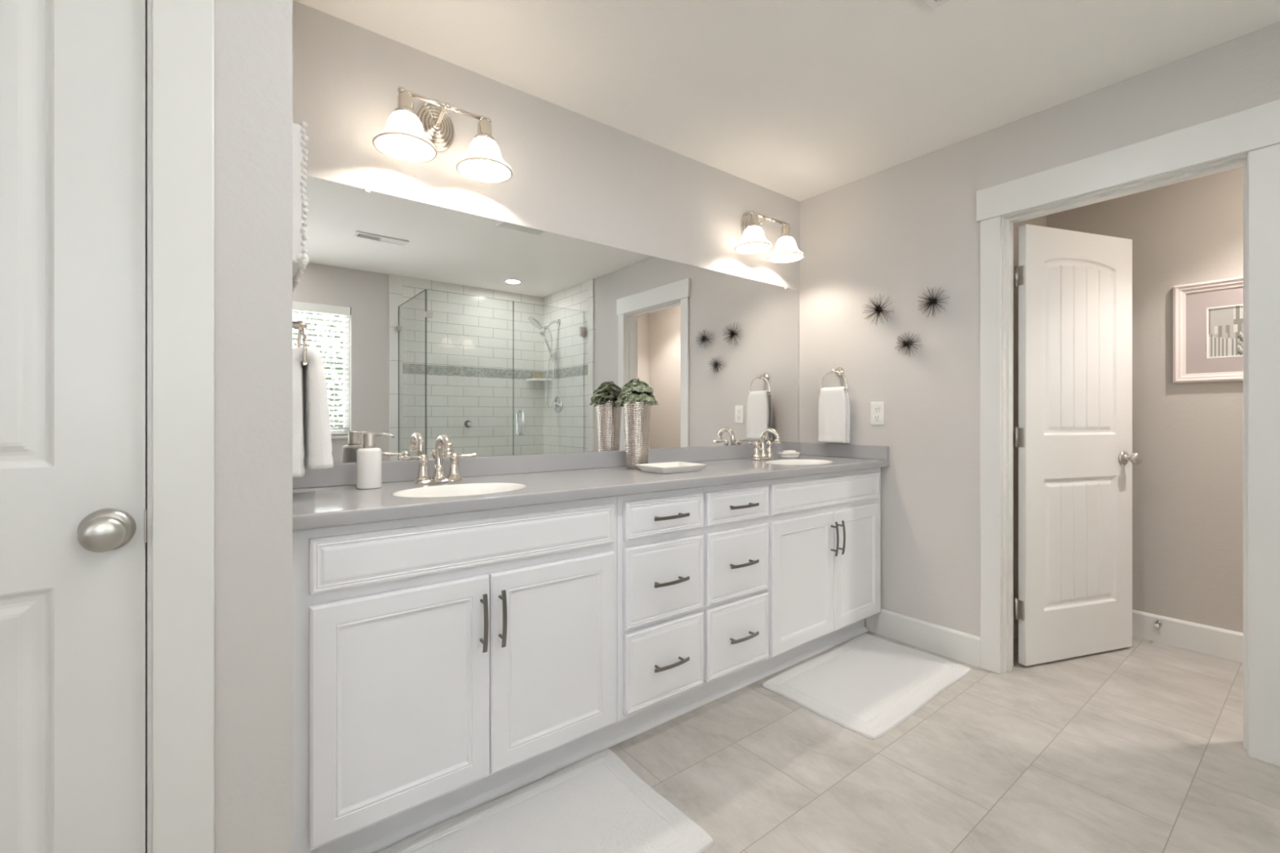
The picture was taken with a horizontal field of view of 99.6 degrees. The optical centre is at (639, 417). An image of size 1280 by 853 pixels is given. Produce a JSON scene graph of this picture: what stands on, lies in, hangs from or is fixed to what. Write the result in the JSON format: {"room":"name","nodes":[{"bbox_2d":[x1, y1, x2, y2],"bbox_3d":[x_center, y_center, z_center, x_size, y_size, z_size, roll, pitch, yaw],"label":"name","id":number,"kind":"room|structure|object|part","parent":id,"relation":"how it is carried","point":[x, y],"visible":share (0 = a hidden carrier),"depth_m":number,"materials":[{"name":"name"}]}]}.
{"room":"bathroom","nodes":[
{"label":"bathroom","id":0,"kind":"room"},
{"bbox_2d":[214,0,292,852],"bbox_3d":[-1.440,-0.080,0.606,1.764,2.440,0.110,0,0,-38],"label":"wall","id":1,"kind":"structure","parent":0,"point":[253,38],"depth_m":1.06,"materials":[{"name":"white paint"}]},
{"bbox_2d":[0,0,146,852],"bbox_3d":[-1.137,0.124,0.757,0.661,2.006,0.096,0,0,-38],"label":"door","id":2,"kind":"structure","parent":1,"relation":"in","point":[73,73],"depth_m":0.91,"materials":[{"name":"white paint"}]},
{"bbox_3d":[-0.904,0.194,0.913,0.073,0.073,0.061,0,0,-38],"label":"knob","id":3,"kind":"part","parent":2,"relation":"part of","materials":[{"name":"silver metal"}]},
{"bbox_3d":[-0.890,0.194,0.976,0.004,0.060,0.024,0,0,-38],"label":"latch plate","id":4,"kind":"part","parent":2,"relation":"part of","materials":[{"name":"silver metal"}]},
{"bbox_2d":[146,0,151,852],"bbox_3d":[-1.177,0.121,0.807,0.678,2.038,0.111,0,0,-38],"label":"trim","id":5,"kind":"structure","parent":1,"relation":"attached to","point":[148,2],"depth_m":0.97,"materials":[{"name":"white paint"}]},
{"bbox_2d":[151,0,214,852],"bbox_3d":[-1.134,0.052,0.756,0.872,2.175,0.024,0,0,-38],"label":"trim","id":6,"kind":"structure","parent":1,"relation":"attached to","point":[183,31],"depth_m":0.98,"materials":[{"name":"white paint"}]},
{"bbox_2d":[292,0,799,463],"bbox_3d":[-0.413,-0.080,2.273,5.665,2.440,0.120,0,0,-38],"label":"wall","id":7,"kind":"structure","parent":0,"point":[575,175],"depth_m":2.17,"materials":[{"name":"white paint"}]},
{"bbox_2d":[372,86,512,183],"bbox_3d":[-0.668,-1.000,1.851,0.458,0.260,0.237,0,0,-38],"label":"wall sconce","id":8,"kind":"object","parent":7,"relation":"attached to","point":[408,135],"visible":1,"depth_m":1.85,"materials":[{"name":"white glass"}]},
{"bbox_3d":[-0.760,-0.927,1.753,0.189,0.108,0.189,0,0,-38],"label":"lamp shade","id":9,"kind":"part","parent":8,"relation":"part of","materials":[{"name":"white glass"}]},
{"bbox_3d":[-0.760,-0.931,1.753,0.048,0.048,0.048,0,0,-38],"label":"bulb","id":10,"kind":"part","parent":8,"relation":"part of","materials":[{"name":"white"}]},
{"bbox_3d":[-0.727,-1.043,1.927,0.144,0.174,0.045,0,0,-38],"label":"plate","id":11,"kind":"part","parent":8,"relation":"part of","materials":[{"name":"silver metal"}]},
{"bbox_3d":[-0.685,-1.049,1.873,0.315,0.037,0.123,0,0,-38],"label":"arm","id":12,"kind":"part","parent":8,"relation":"part of","materials":[{"name":"silver metal"}]},
{"bbox_3d":[-0.550,-0.927,1.915,0.189,0.108,0.189,0,0,-38],"label":"lamp shade","id":13,"kind":"part","parent":8,"relation":"part of","materials":[{"name":"white glass"}]},
{"bbox_2d":[292,174,797,464],"bbox_3d":[-0.089,-0.311,2.440,2.606,0.917,0.009,0,0,-38],"label":"vanity mirror","id":14,"kind":"object","parent":7,"relation":"attached to","point":[425,322],"visible":0.98,"depth_m":2.13,"materials":[{"name":"white mirror"}]},
{"bbox_2d":[292,442,799,488],"bbox_3d":[-0.085,0.184,2.436,2.614,0.072,0.019,0,0,-38],"label":"backsplash","id":15,"kind":"structure","parent":7,"relation":"attached to","point":[341,473],"depth_m":2.14,"materials":[{"name":"grey stone"}]},
{"bbox_2d":[734,209,804,262],"bbox_3d":[0.677,-1.000,2.886,0.458,0.260,0.237,0,0,-38],"label":"wall sconce","id":16,"kind":"object","parent":7,"relation":"attached to","point":[753,241],"visible":1,"depth_m":2.87,"materials":[{"name":"white glass"}]},
{"bbox_3d":[0.618,-1.043,2.962,0.144,0.174,0.045,0,0,-38],"label":"plate","id":17,"kind":"part","parent":16,"relation":"part of","materials":[{"name":"silver metal"}]},
{"bbox_3d":[0.585,-0.927,2.788,0.189,0.108,0.189,0,0,-38],"label":"lamp shade","id":18,"kind":"part","parent":16,"relation":"part of","materials":[{"name":"white glass"}]},
{"bbox_3d":[0.660,-1.049,2.908,0.315,0.037,0.123,0,0,-38],"label":"arm","id":19,"kind":"part","parent":16,"relation":"part of","materials":[{"name":"silver metal"}]},
{"bbox_3d":[0.795,-0.927,2.949,0.189,0.108,0.189,0,0,-38],"label":"lamp shade","id":20,"kind":"part","parent":16,"relation":"part of","materials":[{"name":"white glass"}]},
{"bbox_2d":[293,0,1279,201],"bbox_3d":[0.630,-1.350,0.917,5.665,0.100,3.540,0,0,-38],"label":"ceiling","id":21,"kind":"structure","parent":0,"point":[799,100],"depth_m":1.95,"materials":[{"name":"white paint"}]},
{"bbox_2d":[922,0,950,10],"bbox_3d":[0.889,-1.295,1.495,0.330,0.010,0.300,0,0,-38],"label":"ceiling vent","id":22,"kind":"object","parent":21,"relation":"in","point":[932,4],"visible":1,"depth_m":1.68,"materials":[{"name":"white plastic"}]},
{"bbox_2d":[374,631,1279,852],"bbox_3d":[0.630,1.190,0.917,5.665,0.100,3.540,0,0,-38],"label":"floor","id":23,"kind":"structure","parent":0,"point":[1138,748],"depth_m":1.76,"materials":[{"name":"tile"}]},
{"bbox_2d":[292,496,617,852],"bbox_3d":[-0.582,0.699,1.703,0.928,0.883,0.569,0,0,-38],"label":"vanity cabinet","id":24,"kind":"object","parent":23,"relation":"on","point":[444,667],"visible":1,"depth_m":1.45,"materials":[{"name":"white paint"}]},
{"bbox_3d":[-0.597,0.723,1.391,0.434,0.563,0.019,0,0,-38],"label":"cabinet door","id":25,"kind":"part","parent":24,"relation":"part of","materials":[{"name":"white paint"}]},
{"bbox_3d":[-0.428,0.347,1.522,0.861,0.129,0.019,0,0,-38],"label":"false drawer","id":26,"kind":"part","parent":24,"relation":"part of","materials":[{"name":"white paint"}]},
{"bbox_3d":[-0.429,0.562,1.486,0.011,0.158,0.038,0,0,-38],"label":"handle","id":27,"kind":"part","parent":24,"relation":"part of","materials":[{"name":"grey metal"}]},
{"bbox_3d":[-0.386,0.562,1.518,0.011,0.158,0.038,0,0,-38],"label":"handle","id":28,"kind":"part","parent":24,"relation":"part of","materials":[{"name":"grey metal"}]},
{"bbox_3d":[-0.255,0.723,1.655,0.424,0.563,0.019,0,0,-38],"label":"cabinet door","id":29,"kind":"part","parent":24,"relation":"part of","materials":[{"name":"white paint"}]},
{"bbox_2d":[292,442,889,531],"bbox_3d":[0.086,0.202,2.231,2.634,0.108,0.553,0,0,-38],"label":"countertop","id":30,"kind":"structure","parent":24,"relation":"on","point":[328,497],"depth_m":1.92,"materials":[{"name":"grey stone"}]},
{"bbox_2d":[356,432,395,488],"bbox_3d":[-0.835,0.133,1.706,0.106,0.172,0.071,0,0,-38],"label":"soap dispenser","id":31,"kind":"object","parent":30,"relation":"on","point":[369,458],"visible":1,"depth_m":1.67,"materials":[{"name":"white ceramic"}]},
{"bbox_2d":[356,448,382,488],"bbox_3d":[-0.849,0.156,1.695,0.071,0.127,0.071,0,0,-38],"label":"bottle","id":32,"kind":"object","parent":31,"relation":"attached to","point":[369,460],"depth_m":1.67,"materials":[{"name":"white ceramic"}]},
{"bbox_3d":[-0.810,0.057,1.712,0.065,0.016,0.011,0,0,-19],"label":"spout","id":33,"kind":"part","parent":31,"relation":"part of","materials":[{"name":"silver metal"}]},
{"bbox_2d":[398,434,478,484],"bbox_3d":[-0.659,0.137,1.809,0.262,0.164,0.141,0,0,-38],"label":"faucet","id":34,"kind":"object","parent":30,"relation":"on","point":[423,477],"visible":1,"depth_m":1.82,"materials":[{"name":"silver metal"}]},
{"bbox_3d":[-0.748,0.166,1.794,0.103,0.087,0.048,0,0,-38],"label":"lever handle","id":35,"kind":"part","parent":34,"relation":"part of","materials":[{"name":"silver metal"}]},
{"bbox_3d":[-0.685,0.213,1.843,0.160,0.012,0.056,0,0,-38],"label":"plate","id":36,"kind":"part","parent":34,"relation":"part of","materials":[{"name":"silver metal"}]},
{"bbox_3d":[-0.657,0.132,1.807,0.044,0.154,0.135,0,0,-38],"label":"spout","id":37,"kind":"part","parent":34,"relation":"part of","materials":[{"name":"silver metal"}]},
{"bbox_3d":[-0.622,0.166,1.891,0.103,0.087,0.048,0,0,-38],"label":"lever handle","id":38,"kind":"part","parent":34,"relation":"part of","materials":[{"name":"silver metal"}]},
{"bbox_2d":[391,483,526,497],"bbox_3d":[-0.544,0.311,1.661,0.404,0.182,0.278,0,0,-38],"label":"sink","id":39,"kind":"object","parent":30,"relation":"in","point":[458,490],"visible":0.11,"depth_m":1.78,"materials":[{"name":"white ceramic"}]},
{"bbox_2d":[614,378,658,468],"bbox_3d":[-0.011,0.024,2.360,0.183,0.390,0.181,0,0,44],"label":"potted plant","id":40,"kind":"object","parent":30,"relation":"on","point":[637,405],"visible":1,"depth_m":2.31,"materials":[{"name":"green plant"}]},
{"bbox_2d":[635,461,706,473],"bbox_3d":[0.129,0.206,2.229,0.240,0.027,0.176,0,0,-38],"label":"tray","id":41,"kind":"object","parent":30,"relation":"on","point":[667,467],"visible":1,"depth_m":2.19,"materials":[{"name":"white ceramic"}]},
{"bbox_2d":[746,428,781,459],"bbox_3d":[0.678,0.137,2.838,0.262,0.164,0.141,0,0,-38],"label":"faucet","id":42,"kind":"object","parent":30,"relation":"on","point":[759,449],"visible":1,"depth_m":2.85,"materials":[{"name":"silver metal"}]},
{"bbox_3d":[0.590,0.166,2.823,0.103,0.087,0.048,0,0,-38],"label":"lever handle","id":43,"kind":"part","parent":42,"relation":"part of","materials":[{"name":"silver metal"}]},
{"bbox_3d":[0.653,0.213,2.871,0.160,0.012,0.056,0,0,-38],"label":"plate","id":44,"kind":"part","parent":42,"relation":"part of","materials":[{"name":"silver metal"}]},
{"bbox_3d":[0.680,0.132,2.835,0.044,0.154,0.135,0,0,-38],"label":"spout","id":45,"kind":"part","parent":42,"relation":"part of","materials":[{"name":"silver metal"}]},
{"bbox_3d":[0.716,0.166,2.920,0.103,0.087,0.048,0,0,-38],"label":"lever handle","id":46,"kind":"part","parent":42,"relation":"part of","materials":[{"name":"silver metal"}]},
{"bbox_2d":[777,452,800,457],"bbox_3d":[0.825,0.206,2.985,0.145,0.027,0.112,0,0,-38],"label":"soap dish","id":47,"kind":"object","parent":30,"relation":"on","point":[782,455],"visible":0.95,"depth_m":2.94,"materials":[{"name":"white ceramic"}]},
{"bbox_2d":[782,449,795,453],"bbox_3d":[0.825,0.191,2.985,0.068,0.020,0.044,0,0,-38],"label":"soap bar","id":48,"kind":"object","parent":47,"relation":"on","point":[789,451],"visible":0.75,"depth_m":2.97,"materials":[{"name":"white"}]},
{"bbox_2d":[764,459,833,464],"bbox_3d":[0.793,0.311,2.689,0.404,0.182,0.278,0,0,-38],"label":"sink","id":49,"kind":"object","parent":30,"relation":"in","point":[783,461],"visible":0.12,"depth_m":2.83,"materials":[{"name":"white ceramic"}]},
{"bbox_2d":[375,748,713,852],"bbox_3d":[-0.294,1.131,1.389,0.865,0.017,0.519,0,0,-38],"label":"bath mat","id":50,"kind":"object","parent":23,"relation":"on","point":[597,803],"visible":1,"depth_m":1.50,"materials":[{"name":"white fabric"}]},
{"bbox_2d":[602,487,703,748],"bbox_3d":[-0.058,0.699,2.106,0.394,0.883,0.569,0,0,-38],"label":"vanity cabinet","id":51,"kind":"object","parent":23,"relation":"on","point":[660,538],"visible":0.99,"depth_m":1.90,"materials":[{"name":"white paint"}]},
{"bbox_3d":[0.092,0.863,1.922,0.362,0.269,0.019,0,0,-38],"label":"drawer","id":52,"kind":"part","parent":51,"relation":"part of","materials":[{"name":"white paint"}]},
{"bbox_3d":[0.092,0.575,1.922,0.362,0.272,0.019,0,0,-38],"label":"drawer","id":53,"kind":"part","parent":51,"relation":"part of","materials":[{"name":"white paint"}]},
{"bbox_3d":[0.092,0.347,1.922,0.362,0.129,0.019,0,0,-38],"label":"drawer","id":54,"kind":"part","parent":51,"relation":"part of","materials":[{"name":"white paint"}]},
{"bbox_3d":[0.109,0.864,1.899,0.158,0.011,0.038,0,0,-38],"label":"handle","id":55,"kind":"part","parent":51,"relation":"part of","materials":[{"name":"grey metal"}]},
{"bbox_3d":[0.109,0.575,1.899,0.158,0.011,0.038,0,0,-38],"label":"handle","id":56,"kind":"part","parent":51,"relation":"part of","materials":[{"name":"grey metal"}]},
{"bbox_3d":[0.109,0.347,1.899,0.158,0.011,0.038,0,0,-38],"label":"handle","id":57,"kind":"part","parent":51,"relation":"part of","materials":[{"name":"grey metal"}]},
{"bbox_2d":[686,480,768,711],"bbox_3d":[0.248,0.699,2.341,0.378,0.883,0.569,0,0,-38],"label":"vanity cabinet","id":58,"kind":"object","parent":23,"relation":"on","point":[735,529],"visible":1,"depth_m":2.13,"materials":[{"name":"white paint"}]},
{"bbox_3d":[0.392,0.863,2.152,0.358,0.269,0.019,0,0,-38],"label":"drawer","id":59,"kind":"part","parent":58,"relation":"part of","materials":[{"name":"white paint"}]},
{"bbox_3d":[0.392,0.575,2.152,0.358,0.272,0.019,0,0,-38],"label":"drawer","id":60,"kind":"part","parent":58,"relation":"part of","materials":[{"name":"white paint"}]},
{"bbox_3d":[0.392,0.347,2.152,0.358,0.129,0.019,0,0,-38],"label":"drawer","id":61,"kind":"part","parent":58,"relation":"part of","materials":[{"name":"white paint"}]},
{"bbox_3d":[0.409,0.864,2.130,0.158,0.011,0.038,0,0,-38],"label":"handle","id":62,"kind":"part","parent":58,"relation":"part of","materials":[{"name":"grey metal"}]},
{"bbox_3d":[0.409,0.575,2.130,0.158,0.011,0.038,0,0,-38],"label":"handle","id":63,"kind":"part","parent":58,"relation":"part of","materials":[{"name":"grey metal"}]},
{"bbox_3d":[0.409,0.347,2.130,0.158,0.011,0.038,0,0,-38],"label":"handle","id":64,"kind":"part","parent":58,"relation":"part of","materials":[{"name":"grey metal"}]},
{"bbox_2d":[751,467,880,682],"bbox_3d":[0.760,0.699,2.735,0.915,0.883,0.569,0,0,-38],"label":"vanity cabinet","id":65,"kind":"object","parent":23,"relation":"on","point":[824,530],"visible":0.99,"depth_m":2.50,"materials":[{"name":"white paint"}]},
{"bbox_3d":[0.729,0.723,2.412,0.451,0.563,0.019,0,0,-38],"label":"cabinet door","id":66,"kind":"part","parent":65,"relation":"part of","materials":[{"name":"white paint"}]},
{"bbox_3d":[0.891,0.347,2.537,0.862,0.129,0.019,0,0,-38],"label":"false drawer","id":67,"kind":"part","parent":65,"relation":"part of","materials":[{"name":"white paint"}]},
{"bbox_3d":[0.904,0.562,2.511,0.011,0.158,0.038,0,0,-38],"label":"handle","id":68,"kind":"part","parent":65,"relation":"part of","materials":[{"name":"grey metal"}]},
{"bbox_3d":[0.947,0.562,2.544,0.011,0.158,0.038,0,0,-38],"label":"handle","id":69,"kind":"part","parent":65,"relation":"part of","materials":[{"name":"grey metal"}]},
{"bbox_3d":[1.071,0.723,2.675,0.408,0.563,0.019,0,0,-38],"label":"cabinet door","id":70,"kind":"part","parent":65,"relation":"part of","materials":[{"name":"white paint"}]},
{"bbox_2d":[762,633,970,739],"bbox_3d":[1.004,1.131,2.371,0.869,0.017,0.516,0,0,-39],"label":"bath mat","id":71,"kind":"object","parent":23,"relation":"on","point":[868,685],"visible":1,"depth_m":2.29,"materials":[{"name":"white fabric"}]},
{"bbox_2d":[1013,215,1047,637],"bbox_3d":[1.964,-0.080,2.890,0.905,2.440,0.100,0,0,-38],"label":"door frame","id":72,"kind":"structure","parent":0,"point":[1042,220],"depth_m":2.83,"materials":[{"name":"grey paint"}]},
{"bbox_2d":[800,21,1279,636],"bbox_3d":[2.015,-0.080,1.983,0.120,2.440,3.300,0,0,-38],"label":"wall","id":73,"kind":"structure","parent":0,"point":[899,232],"depth_m":2.64,"materials":[{"name":"white paint"}]},
{"bbox_2d":[820,367,847,391],"bbox_3d":[1.095,-0.213,3.019,0.075,0.142,0.169,0,0,-38],"label":"towel ring","id":74,"kind":"object","parent":73,"relation":"attached to","point":[839,371],"visible":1,"depth_m":3.02,"materials":[{"name":"silver metal"}]},
{"bbox_2d":[817,386,849,443],"bbox_3d":[1.076,-0.016,3.004,0.064,0.308,0.173,0,0,-38],"label":"hand towel","id":75,"kind":"object","parent":74,"relation":"hanging from","point":[833,406],"visible":1,"depth_m":2.98,"materials":[{"name":"white fabric"}]},
{"bbox_3d":[1.095,-0.258,3.019,0.075,0.052,0.052,0,0,-38],"label":"post","id":76,"kind":"part","parent":74,"relation":"part of","materials":[{"name":"silver metal"}]},
{"bbox_2d":[871,401,884,424],"bbox_3d":[1.256,-0.023,2.862,0.011,0.120,0.074,0,0,-38],"label":"wall outlet","id":77,"kind":"object","parent":73,"relation":"attached to","point":[877,408],"visible":1,"depth_m":2.86,"materials":[{"name":"white plastic"}]},
{"bbox_2d":[873,405,879,412],"bbox_3d":[1.254,-0.045,2.861,0.006,0.034,0.034,0,0,-38],"label":"receptacle","id":78,"kind":"object","parent":77,"relation":"attached to","point":[876,408],"depth_m":2.86,"materials":[{"name":"grey plastic"}]},
{"bbox_2d":[873,414,879,421],"bbox_3d":[1.254,-0.001,2.861,0.006,0.034,0.034,0,0,-38],"label":"receptacle","id":79,"kind":"object","parent":77,"relation":"attached to","point":[876,417],"depth_m":2.86,"materials":[{"name":"white plastic"}]},
{"bbox_2d":[861,293,894,324],"bbox_3d":[1.230,-0.563,2.808,0.118,0.171,0.165,0,0,-38],"label":"wall decoration","id":80,"kind":"object","parent":73,"relation":"attached to","point":[877,308],"visible":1,"depth_m":2.81,"materials":[{"name":"grey metal"}]},
{"bbox_2d":[893,333,923,355],"bbox_3d":[1.330,-0.369,2.694,0.098,0.133,0.132,0,0,-38],"label":"wall decoration","id":81,"kind":"object","parent":73,"relation":"attached to","point":[904,344],"visible":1,"depth_m":2.70,"materials":[{"name":"grey metal"}]},
{"bbox_2d":[866,608,980,667],"bbox_3d":[1.387,1.073,2.689,0.014,0.135,0.555,0,0,-38],"label":"baseboard","id":82,"kind":"structure","parent":73,"relation":"attached to","point":[965,647],"depth_m":2.65,"materials":[{"name":"white paint"}]},
{"bbox_2d":[918,286,948,317],"bbox_3d":[1.397,-0.560,2.597,0.112,0.149,0.144,0,0,-38],"label":"wall decoration","id":83,"kind":"object","parent":73,"relation":"attached to","point":[933,300],"visible":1,"depth_m":2.60,"materials":[{"name":"grey metal"}]},
{"bbox_2d":[1014,223,1142,666],"bbox_3d":[2.079,0.124,2.581,0.721,2.006,0.177,0,0,-17],"label":"door","id":84,"kind":"structure","parent":73,"relation":"in","point":[1073,435],"depth_m":2.55,"materials":[{"name":"white paint"}]},
{"bbox_3d":[2.377,0.196,2.615,0.066,0.066,0.071,0,0,-18],"label":"knob","id":85,"kind":"part","parent":84,"relation":"part of","materials":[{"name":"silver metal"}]},
{"bbox_2d":[1001,153,1248,755],"bbox_3d":[1.883,0.121,2.156,0.125,2.038,0.737,0,0,-38],"label":"trim","id":86,"kind":"structure","parent":73,"relation":"attached to","point":[1239,161],"depth_m":2.41,"materials":[{"name":"white paint"}]},
{"bbox_2d":[976,99,1279,767],"bbox_3d":[1.825,0.052,2.111,0.024,2.175,0.923,0,0,-38],"label":"trim","id":87,"kind":"structure","parent":73,"relation":"attached to","point":[1255,131],"depth_m":1.81,"materials":[{"name":"white paint"}]},
{"bbox_2d":[1047,167,1243,632],"bbox_3d":[2.827,-0.080,2.608,0.120,2.440,3.300,0,0,-38],"label":"wall","id":88,"kind":"structure","parent":0,"point":[1188,482],"depth_m":2.70,"materials":[{"name":"grey paint"}]},
{"bbox_2d":[1153,620,1162,627],"bbox_3d":[2.604,1.042,2.721,0.067,0.026,0.026,0,0,-38],"label":"door stop","id":89,"kind":"object","parent":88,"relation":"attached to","point":[1157,623],"visible":1,"depth_m":2.73,"materials":[{"name":"grey metal"}]},
{"bbox_3d":[2.610,1.042,2.726,0.052,0.026,0.026,0,0,-38],"label":"stem","id":90,"kind":"part","parent":89,"relation":"part of","materials":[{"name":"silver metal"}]},
{"bbox_2d":[1132,609,1243,662],"bbox_3d":[2.896,1.073,2.408,0.014,0.135,1.800,0,0,-38],"label":"baseboard","id":91,"kind":"structure","parent":88,"relation":"attached to","point":[1202,638],"depth_m":2.65,"materials":[{"name":"white paint"}]},
{"bbox_2d":[1173,276,1243,383],"bbox_3d":[2.822,-0.414,2.495,0.026,0.484,0.520,0,0,-38],"label":"picture frame","id":92,"kind":"object","parent":88,"relation":"attached to","point":[1208,316],"visible":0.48,"depth_m":2.61,"materials":[{"name":"white wood"}]},
{"bbox_2d":[1208,305,1243,357],"bbox_3d":[2.831,-0.414,2.502,0.004,0.444,0.480,0,0,-38],"label":"photograph","id":93,"kind":"object","parent":92,"relation":"attached to","point":[1225,322],"depth_m":2.57,"materials":[{"name":"grey paper"}]},
{"bbox_3d":[-0.994,-0.080,1.384,0.110,2.440,0.580,0,0,-38],"label":"wall","id":94,"kind":"structure","parent":0,"visible":0},
{"bbox_2d":[292,320,306,367],"bbox_3d":[-0.967,-0.213,1.500,0.075,0.142,0.169,0,0,-38],"label":"towel ring","id":95,"kind":"object","parent":94,"relation":"attached to","point":[301,326],"visible":0.62,"depth_m":1.49,"materials":[{"name":"silver metal"}]},
{"bbox_3d":[-0.967,-0.258,1.500,0.075,0.052,0.052,0,0,-38],"label":"post","id":96,"kind":"part","parent":95,"relation":"part of","materials":[{"name":"silver metal"}]},
{"bbox_2d":[292,346,333,477],"bbox_3d":[-0.944,-0.017,1.517,0.138,0.352,0.177,0,0,-38],"label":"hand towel","id":97,"kind":"object","parent":95,"relation":"hanging from","point":[317,437],"visible":0.68,"depth_m":1.46,"materials":[{"name":"white fabric"}]},
{"bbox_2d":[292,121,309,292],"bbox_3d":[-0.924,-0.530,1.425,0.051,0.345,0.395,0,0,-38],"label":"wall plaque","id":98,"kind":"object","parent":94,"relation":"attached to","point":[300,260],"visible":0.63,"depth_m":1.28,"materials":[{"name":"white ceramic"}]},
{"bbox_3d":[-0.928,-0.530,1.422,0.039,0.330,0.380,0,0,-38],"label":"panel","id":99,"kind":"part","parent":98,"relation":"part of","materials":[{"name":"white ceramic"}]}
]}

